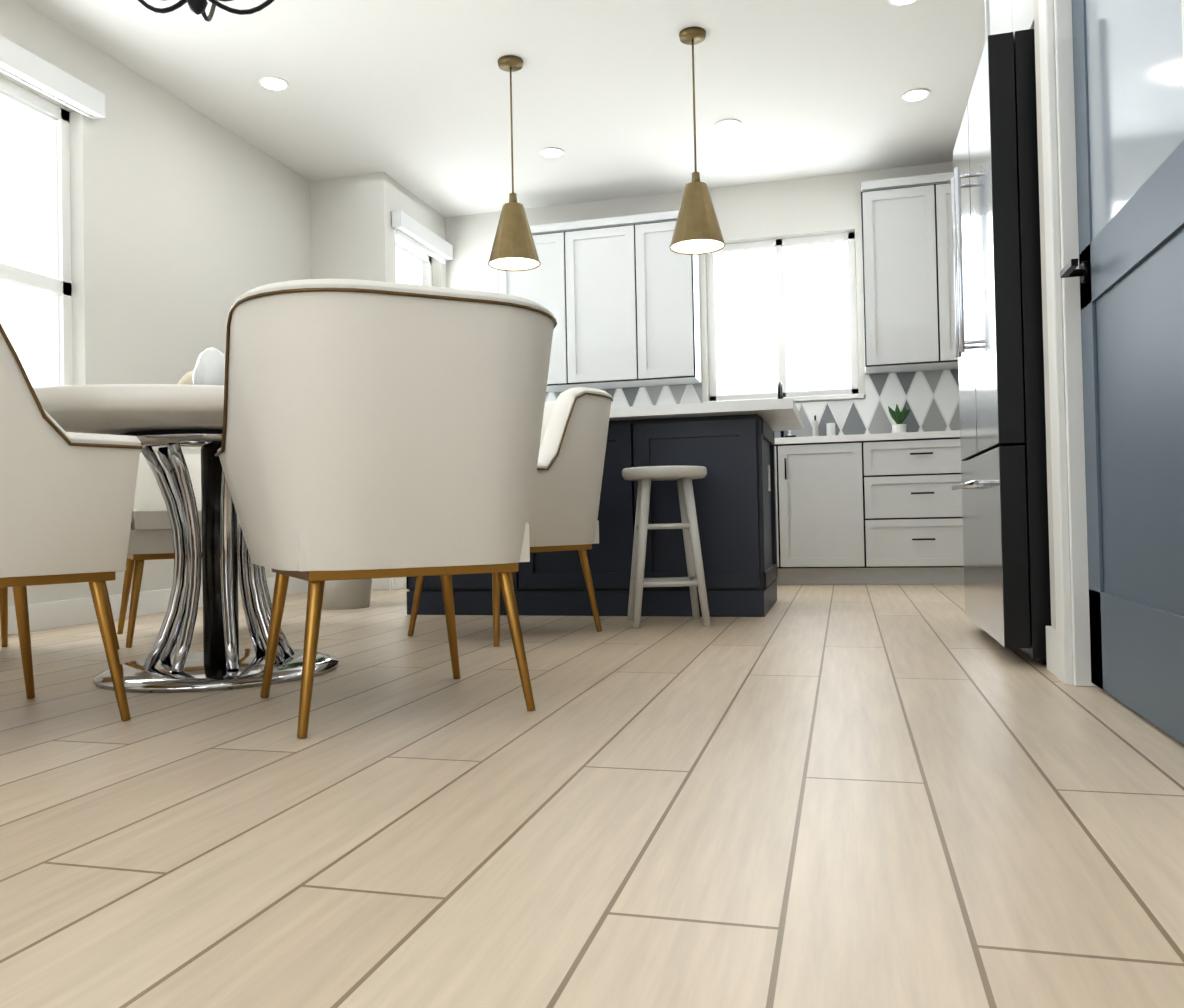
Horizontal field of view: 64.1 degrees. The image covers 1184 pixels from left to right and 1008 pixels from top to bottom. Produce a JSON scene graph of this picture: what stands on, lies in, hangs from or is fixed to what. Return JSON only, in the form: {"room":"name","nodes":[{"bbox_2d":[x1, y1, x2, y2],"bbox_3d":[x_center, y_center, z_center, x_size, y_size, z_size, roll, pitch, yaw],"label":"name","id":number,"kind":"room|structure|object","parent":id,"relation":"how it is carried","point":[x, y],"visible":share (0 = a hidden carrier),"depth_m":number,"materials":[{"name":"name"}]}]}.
{"room":"dining room and kitchen","nodes":[
{"label":"dining room and kitchen","id":0,"kind":"room"},
{"bbox_2d":[0,0,311,605],"bbox_3d":[-2.990,-0.836,2.374,0.150,2.740,8.210,-1,-1,15],"label":"wall","id":1,"kind":"structure","parent":0,"point":[190,225],"depth_m":4.87,"materials":[{"name":"white paint"}]},
{"bbox_2d":[0,35,104,386],"bbox_3d":[-2.526,-1.040,3.935,0.198,1.800,1.140,-1,-1,15],"label":"dining room window","id":2,"kind":"structure","parent":1,"relation":"in","point":[26,67],"depth_m":4.34,"materials":[{"name":"white glass"}]},
{"bbox_2d":[0,576,308,635],"bbox_3d":[-2.884,0.472,2.334,0.018,0.120,8.213,-1,-1,15],"label":"baseboard","id":3,"kind":"structure","parent":1,"relation":"attached to","point":[57,614],"depth_m":4.37,"materials":[{"name":"white"}]},
{"bbox_2d":[310,172,395,282],"bbox_3d":[-1.652,-0.799,6.343,0.690,2.740,0.150,-1,-1,15],"label":"wall","id":4,"kind":"structure","parent":0,"point":[352,233],"depth_m":6.26,"materials":[{"name":"white paint"}]},
{"bbox_2d":[371,578,391,589],"bbox_3d":[-1.562,0.507,6.221,0.510,0.120,0.018,-1,-1,15],"label":"baseboard","id":5,"kind":"structure","parent":4,"relation":"attached to","point":[377,583],"depth_m":6.16,"materials":[{"name":"white"}]},
{"bbox_2d":[394,180,445,287],"bbox_3d":[-1.244,-0.800,6.824,0.150,2.740,0.990,-1,-1,15],"label":"wall","id":6,"kind":"structure","parent":0,"point":[413,206],"depth_m":6.83,"materials":[{"name":"white paint"}]},
{"bbox_2d":[392,577,406,589],"bbox_3d":[-1.178,0.506,6.632,0.018,0.120,1.008,-1,-1,15],"label":"baseboard","id":7,"kind":"structure","parent":6,"relation":"attached to","point":[397,582],"depth_m":6.24,"materials":[{"name":"white"}]},
{"bbox_2d":[391,210,452,285],"bbox_3d":[-1.232,-1.032,6.694,0.198,1.820,0.860,-1,-1,15],"label":"kitchen window","id":8,"kind":"structure","parent":6,"relation":"in","point":[408,228],"depth_m":6.70,"materials":[{"name":"white"}]},
{"bbox_2d":[21,0,985,216],"bbox_3d":[-0.458,-2.311,2.227,5.490,0.100,9.800,-1,-1,15],"label":"ceiling","id":9,"kind":"structure","parent":0,"point":[412,96],"depth_m":5.01,"materials":[{"name":"white paint"}]},
{"bbox_2d":[138,0,274,21],"bbox_3d":[-1.185,-1.847,2.830,0.744,0.776,0.515,-1,-1,15],"label":"chandelier","id":10,"kind":"object","parent":9,"relation":"hanging from","point":[197,7],"visible":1,"depth_m":2.85,"materials":[{"name":"black metal"}]},
{"bbox_2d":[259,76,288,90],"bbox_3d":[-1.656,-2.187,4.925,0.149,0.009,0.149,-1,-1,9],"label":"recessed light","id":11,"kind":"object","parent":9,"relation":"in","point":[279,84],"depth_m":4.91,"materials":[{"name":"white plastic"}]},
{"bbox_2d":[488,55,540,270],"bbox_3d":[-0.399,-1.710,4.740,0.266,1.024,0.266,-1,-1,15],"label":"pendant light","id":12,"kind":"object","parent":9,"relation":"hanging from","point":[513,248],"visible":1,"depth_m":4.68,"materials":[{"name":"gold metal"}]},
{"bbox_2d":[540,147,563,157],"bbox_3d":[-0.250,-2.200,5.927,0.149,0.009,0.149,-1,-1,-24],"label":"recessed light","id":13,"kind":"object","parent":9,"relation":"in","point":[551,152],"depth_m":5.91,"materials":[{"name":"white plastic"}]},
{"bbox_2d":[669,27,724,254],"bbox_3d":[0.490,-1.732,4.503,0.266,1.024,0.266,-1,-1,15],"label":"pendant light","id":14,"kind":"object","parent":9,"relation":"hanging from","point":[697,230],"visible":1,"depth_m":4.45,"materials":[{"name":"gold metal"}]},
{"bbox_2d":[716,119,740,130],"bbox_3d":[0.802,-2.227,5.564,0.149,0.009,0.149,-1,-1,6],"label":"recessed light","id":15,"kind":"object","parent":9,"relation":"in","point":[727,124],"depth_m":5.55,"materials":[{"name":"white plastic"}]},
{"bbox_2d":[887,0,916,5],"bbox_3d":[1.394,-2.261,4.216,0.149,0.009,0.149,-1,-1,9],"label":"recessed light","id":16,"kind":"object","parent":9,"relation":"in","point":[893,2],"depth_m":4.26,"materials":[{"name":"white plastic"}]},
{"bbox_2d":[901,88,929,101],"bbox_3d":[1.786,-2.253,5.219,0.149,0.009,0.149,-1,-1,9],"label":"recessed light","id":17,"kind":"object","parent":9,"relation":"in","point":[912,95],"depth_m":5.21,"materials":[{"name":"white plastic"}]},
{"bbox_2d":[0,584,1183,1007],"bbox_3d":[-0.399,0.528,2.181,5.490,0.100,9.800,-1,-1,15],"label":"floor","id":18,"kind":"structure","parent":0,"point":[874,796],"depth_m":1.36,"materials":[{"name":"brown wood"}]},
{"bbox_2d":[0,581,119,649],"bbox_3d":[-2.101,0.069,3.267,0.678,0.926,0.731,-1,-1,17],"label":"dining chair","id":19,"kind":"object","parent":18,"relation":"on","point":[4,613],"visible":0.04,"depth_m":3.53,"materials":[{"name":"white fabric"}]},
{"bbox_2d":[0,323,142,720],"bbox_3d":[-1.463,0.036,2.060,0.731,0.926,0.678,-2,-1,38],"label":"dining chair","id":20,"kind":"object","parent":18,"relation":"on","point":[66,503],"visible":1,"depth_m":2.00,"materials":[{"name":"white fabric"}]},
{"bbox_2d":[33,384,338,692],"bbox_3d":[-1.118,0.121,2.843,1.400,0.765,1.400,-1,-1,15],"label":"dining table","id":21,"kind":"object","parent":18,"relation":"on","point":[175,421],"visible":0.54,"depth_m":2.72,"materials":[{"name":"silver metal"}]},
{"bbox_2d":[178,347,224,384],"bbox_3d":[-1.082,-0.357,2.820,0.510,0.187,0.510,-1,-1,15],"label":"vase","id":22,"kind":"object","parent":21,"relation":"on","point":[209,368],"visible":0.27,"depth_m":2.68,"materials":[{"name":"grey ceramic"}]},
{"bbox_2d":[117,453,266,647],"bbox_3d":[-1.641,0.069,3.873,0.731,0.926,0.678,-1,-1,-30],"label":"dining chair","id":23,"kind":"object","parent":18,"relation":"on","point":[151,537],"visible":0.12,"depth_m":3.54,"materials":[{"name":"white fabric"}]},
{"bbox_2d":[322,579,371,609],"bbox_3d":[-1.328,-0.022,4.993,0.793,1.129,0.916,-1,-1,15],"label":"plant pot","id":24,"kind":"object","parent":18,"relation":"on","point":[346,594],"depth_m":4.83,"materials":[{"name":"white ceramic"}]},
{"bbox_2d":[215,279,556,737],"bbox_3d":[-0.467,0.018,2.236,0.731,0.926,0.678,-1,-1,-27],"label":"dining chair","id":25,"kind":"object","parent":18,"relation":"on","point":[375,429],"visible":1,"depth_m":1.97,"materials":[{"name":"white fabric"}]},
{"bbox_2d":[408,387,612,646],"bbox_3d":[-0.303,0.039,3.696,0.731,0.926,0.678,-2,-1,44],"label":"dining chair","id":26,"kind":"object","parent":18,"relation":"on","point":[569,473],"visible":0.31,"depth_m":3.49,"materials":[{"name":"white fabric"}]},
{"bbox_2d":[406,414,777,616],"bbox_3d":[0.026,0.072,4.666,1.690,0.875,0.812,-1,-1,15],"label":"kitchen island","id":27,"kind":"object","parent":18,"relation":"on","point":[729,446],"depth_m":4.18,"materials":[{"name":"grey wood"}]},
{"bbox_2d":[609,398,802,429],"bbox_3d":[0.040,-0.388,4.651,1.910,0.043,1.020,-1,-1,15],"label":"island countertop","id":28,"kind":"structure","parent":27,"relation":"on","point":[784,414],"depth_m":4.05,"materials":[{"name":"white stone"}]},
{"bbox_2d":[622,466,710,627],"bbox_3d":[0.304,0.172,3.901,0.350,0.642,0.350,-1,-1,-2],"label":"counter stool","id":29,"kind":"object","parent":18,"relation":"on","point":[645,476],"visible":1,"depth_m":3.79,"materials":[{"name":"white wood"}]},
{"bbox_2d":[774,433,869,584],"bbox_3d":[1.237,0.051,6.168,1.031,0.916,0.659,-1,-1,15],"label":"base cabinet","id":30,"kind":"object","parent":18,"relation":"on","point":[823,530],"depth_m":5.81,"materials":[{"name":"white wood"}]},
{"bbox_2d":[866,429,964,583],"bbox_3d":[2.053,0.031,5.951,0.670,0.916,0.659,-1,-1,15],"label":"base cabinet","id":31,"kind":"object","parent":18,"relation":"on","point":[883,508],"depth_m":5.67,"materials":[{"name":"white wood"}]},
{"bbox_2d":[951,29,1050,664],"bbox_3d":[1.629,-0.441,2.995,0.884,1.780,0.900,-1,-1,15],"label":"fridge","id":32,"kind":"object","parent":18,"relation":"on","point":[997,272],"visible":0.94,"depth_m":2.66,"materials":[{"name":"silver"}]},
{"bbox_2d":[984,0,1033,39],"bbox_3d":[1.824,-0.806,2.960,0.928,2.500,0.965,-1,-1,15],"label":"surround","id":33,"kind":"object","parent":18,"relation":"on","point":[1005,16],"depth_m":3.15,"materials":[{"name":"white"}]},
{"bbox_2d":[445,162,952,402],"bbox_3d":[1.110,-0.852,6.632,4.500,2.740,0.150,-1,-1,15],"label":"wall","id":34,"kind":"structure","parent":0,"point":[810,206],"depth_m":6.58,"materials":[{"name":"white paint"}]},
{"bbox_2d":[496,222,571,392],"bbox_3d":[-0.379,-1.379,6.770,0.507,1.120,0.360,-1,-1,15],"label":"upper cabinet","id":35,"kind":"object","parent":34,"relation":"attached to","point":[546,285],"depth_m":6.58,"materials":[{"name":"white wood"}]},
{"bbox_2d":[564,215,647,388],"bbox_3d":[0.101,-1.391,6.642,0.507,1.120,0.360,-1,-1,15],"label":"upper cabinet","id":36,"kind":"object","parent":34,"relation":"attached to","point":[618,298],"depth_m":6.49,"materials":[{"name":"white wood"}]},
{"bbox_2d":[636,210,701,386],"bbox_3d":[0.527,-1.401,6.529,0.396,1.120,0.360,-1,-1,15],"label":"upper cabinet","id":37,"kind":"object","parent":34,"relation":"attached to","point":[667,281],"depth_m":6.38,"materials":[{"name":"white wood"}]},
{"bbox_2d":[545,369,959,437],"bbox_3d":[1.271,-0.630,6.500,3.827,0.450,0.008,-1,-1,15],"label":"tile backsplash","id":38,"kind":"structure","parent":34,"relation":"attached to","point":[929,400],"depth_m":6.33,"materials":[{"name":"white tile"}]},
{"bbox_2d":[703,232,863,402],"bbox_3d":[1.307,-1.274,6.554,1.080,1.154,0.152,-1,-1,15],"label":"window","id":39,"kind":"structure","parent":34,"relation":"in","point":[821,394],"depth_m":6.58,"materials":[{"name":"white glass"}]},
{"bbox_2d":[861,174,944,373],"bbox_3d":[1.990,-1.468,6.139,0.452,1.180,0.360,-1,-1,15],"label":"upper cabinet","id":40,"kind":"object","parent":34,"relation":"attached to","point":[908,276],"depth_m":5.98,"materials":[{"name":"white wood"}]},
{"bbox_2d":[937,172,957,369],"bbox_3d":[2.417,-1.479,6.025,0.452,1.180,0.360,-1,-1,15],"label":"upper cabinet","id":41,"kind":"object","parent":34,"relation":"attached to","point":[943,179],"depth_m":5.91,"materials":[{"name":"white wood"}]},
{"bbox_2d":[1033,0,1072,661],"bbox_3d":[0.599,-0.949,-0.036,0.150,2.740,5.400,-1,-1,15],"label":"wall","id":42,"kind":"structure","parent":0,"point":[1044,317],"depth_m":2.55,"materials":[{"name":"white paint"}]},
{"bbox_2d":[1046,626,1057,677],"bbox_3d":[0.546,0.363,-0.036,0.015,0.120,5.400,-1,-1,15],"label":"baseboard","id":43,"kind":"structure","parent":42,"relation":"attached to","point":[1051,650],"depth_m":2.50,"materials":[{"name":"white"}]},
{"bbox_2d":[1038,0,1183,686],"bbox_3d":[1.093,-0.693,1.889,0.198,2.279,1.190,-1,-1,15],"label":"door frame","id":44,"kind":"structure","parent":42,"relation":"attached to","point":[1067,449],"depth_m":2.34,"materials":[{"name":"white wood"}]},
{"bbox_2d":[1060,0,1183,744],"bbox_3d":[1.077,-0.604,1.892,0.105,2.072,0.906,-1,-1,15],"label":"door","id":45,"kind":"structure","parent":42,"relation":"in","point":[1128,91],"depth_m":1.93,"materials":[{"name":"painted wood"},{"name":"metal"}]},
{"label":"outside","id":46,"kind":"structure","parent":0,"visible":0},
{"bbox_2d":[0,94,850,395],"bbox_3d":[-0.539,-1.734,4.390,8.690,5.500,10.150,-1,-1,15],"label":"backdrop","id":47,"kind":"structure","parent":46,"point":[760,290],"depth_m":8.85,"materials":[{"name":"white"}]}
]}

